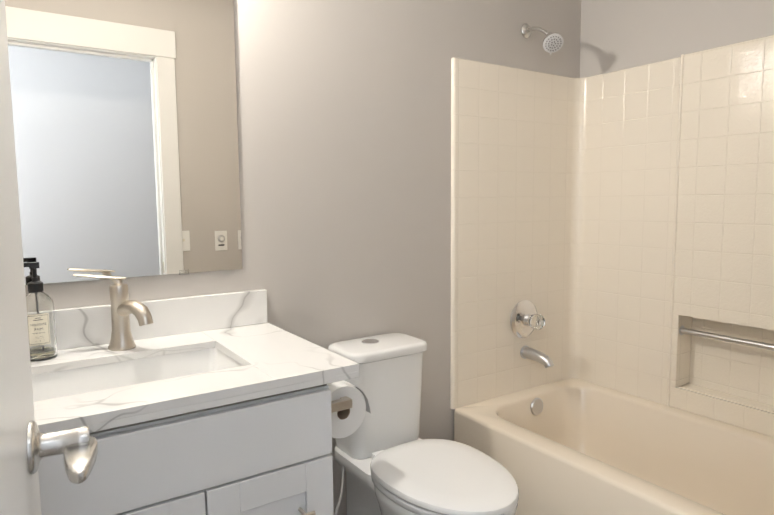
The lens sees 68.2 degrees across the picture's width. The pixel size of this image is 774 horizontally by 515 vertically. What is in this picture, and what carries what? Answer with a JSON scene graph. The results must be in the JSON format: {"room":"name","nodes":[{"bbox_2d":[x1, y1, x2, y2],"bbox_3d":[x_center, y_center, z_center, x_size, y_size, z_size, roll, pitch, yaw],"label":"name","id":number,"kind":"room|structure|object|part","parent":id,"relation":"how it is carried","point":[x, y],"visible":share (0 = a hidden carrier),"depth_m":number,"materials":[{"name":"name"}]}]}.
{"room":"bathroom","nodes":[
{"label":"bathroom","id":0,"kind":"room"},
{"bbox_2d":[25,0,580,514],"bbox_3d":[-0.122,-0.167,2.114,2.882,2.440,0.120,-4,7,-34],"label":"wall","id":1,"kind":"structure","parent":0,"point":[343,116],"depth_m":2.04,"materials":[{"name":"grey paint"}]},
{"bbox_2d":[5,0,241,284],"bbox_3d":[-0.790,-0.396,1.564,0.781,0.924,0.008,-4,7,-34],"label":"mirror","id":2,"kind":"object","parent":1,"relation":"attached to","point":[125,133],"visible":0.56,"depth_m":1.61,"materials":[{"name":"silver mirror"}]},
{"bbox_2d":[580,0,773,77],"bbox_3d":[1.464,-0.181,2.108,0.250,2.440,1.650,-4,7,-34],"label":"wall","id":3,"kind":"structure","parent":0,"point":[616,35],"depth_m":2.33,"materials":[{"name":"grey paint"}]},
{"bbox_3d":[0.412,1.206,0.884,5.400,0.060,3.020,-4,7,-34],"label":"floor","id":4,"kind":"structure","parent":0,"visible":0},
{"bbox_2d":[31,273,370,514],"bbox_3d":[-0.551,0.587,1.444,1.089,1.078,0.626,-4,7,-34],"label":"bathroom vanity","id":5,"kind":"object","parent":4,"relation":"on","point":[234,403],"visible":0.88,"depth_m":1.30,"materials":[{"name":"white paint"}]},
{"bbox_2d":[23,262,57,360],"bbox_3d":[-0.889,0.134,1.454,0.077,0.246,0.078,-4,7,-34],"label":"soap bottle","id":6,"kind":"object","parent":5,"relation":"on","point":[41,323],"visible":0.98,"depth_m":1.43,"materials":[{"name":"clear glass"}]},
{"bbox_3d":[-0.889,0.164,1.457,0.077,0.186,0.077,-4,7,-34],"label":"glass","id":7,"kind":"part","parent":6,"relation":"part of","materials":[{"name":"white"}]},
{"bbox_2d":[73,273,152,350],"bbox_3d":[-0.719,0.146,1.507,0.171,0.210,0.141,-4,7,-34],"label":"faucet","id":8,"kind":"object","parent":5,"relation":"on","point":[121,339],"depth_m":1.53,"materials":[{"name":"silver metal"}]},
{"bbox_2d":[32,348,242,401],"bbox_3d":[-0.603,0.363,1.393,0.528,0.160,0.350,-4,7,-34],"label":"sink","id":9,"kind":"object","parent":5,"relation":"in","point":[51,382],"depth_m":1.50,"materials":[{"name":"white ceramic"}]},
{"bbox_3d":[-0.614,0.780,1.091,0.545,0.540,0.019,-4,7,-34],"label":"door","id":10,"kind":"part","parent":5,"relation":"part of","materials":[{"name":"white paint"}]},
{"bbox_3d":[-0.490,0.418,1.141,0.850,0.157,0.019,-4,7,-34],"label":"drawer","id":11,"kind":"part","parent":5,"relation":"part of","materials":[{"name":"white paint"}]},
{"bbox_3d":[-0.259,0.754,1.327,0.301,0.540,0.019,-4,7,-34],"label":"door","id":12,"kind":"part","parent":5,"relation":"part of","materials":[{"name":"white paint"}]},
{"bbox_3d":[-0.375,0.608,1.210,0.478,0.011,0.040,-4,7,-34],"label":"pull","id":13,"kind":"part","parent":5,"relation":"part of","materials":[{"name":"silver metal"}]},
{"bbox_2d":[328,333,518,514],"bbox_3d":[0.065,0.699,1.800,0.481,0.775,0.738,-4,7,-34],"label":"toilet","id":14,"kind":"object","parent":4,"relation":"on","point":[388,460],"visible":0.9,"depth_m":1.87,"materials":[{"name":"white ceramic"}]},
{"bbox_3d":[-0.031,0.313,1.997,0.326,0.035,0.204,-4,7,-34],"label":"lid","id":15,"kind":"part","parent":14,"relation":"part of","materials":[{"name":"white ceramic"}]},
{"bbox_3d":[-0.030,0.497,2.016,0.304,0.334,0.185,-4,7,-34],"label":"tank","id":16,"kind":"part","parent":14,"relation":"part of","materials":[{"name":"white ceramic"}]},
{"bbox_3d":[0.172,0.662,1.731,0.376,0.051,0.511,-4,7,-34],"label":"seat","id":17,"kind":"part","parent":14,"relation":"part of","materials":[{"name":"white plastic"}]},
{"bbox_2d":[450,24,773,514],"bbox_3d":[1.047,0.058,1.923,0.878,2.008,1.527,-4,7,-34],"label":"bathtub","id":18,"kind":"object","parent":4,"relation":"on","point":[612,293],"visible":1,"depth_m":2.36,"materials":[{"name":"beige tile"}]},
{"bbox_3d":[0.629,-0.952,2.395,0.060,0.082,0.124,-4,7,-34],"label":"shower head mount arm","id":19,"kind":"part","parent":18,"relation":"part of"},
{"bbox_3d":[0.653,0.280,2.493,0.067,0.067,0.058,-4,7,-34],"label":"valve knob","id":20,"kind":"part","parent":18,"relation":"part of","materials":[{"name":"clear plastic"}]},
{"bbox_3d":[0.665,0.439,2.511,0.060,0.074,0.159,-4,7,-34],"label":"spout","id":21,"kind":"part","parent":18,"relation":"part of","materials":[{"name":"silver metal"}]},
{"bbox_3d":[0.846,-0.044,0.781,2.762,2.440,0.120,-4,7,-34],"label":"wall","id":22,"kind":"structure","parent":0,"visible":0},
{"bbox_2d":[0,0,40,514],"bbox_3d":[-0.396,0.197,0.523,0.035,2.018,0.804,-3,6,-26],"label":"door leaf","id":23,"kind":"structure","parent":22,"relation":"in","point":[19,489],"depth_m":0.77,"materials":[{"name":"white paint"}]},
{"bbox_2d":[27,421,97,483],"bbox_3d":[-0.533,0.281,0.818,0.212,0.076,0.174,-3,6,-26],"label":"door handle","id":24,"kind":"object","parent":23,"relation":"attached to","point":[77,447],"depth_m":0.83,"materials":[{"name":"silver metal"}]}
]}

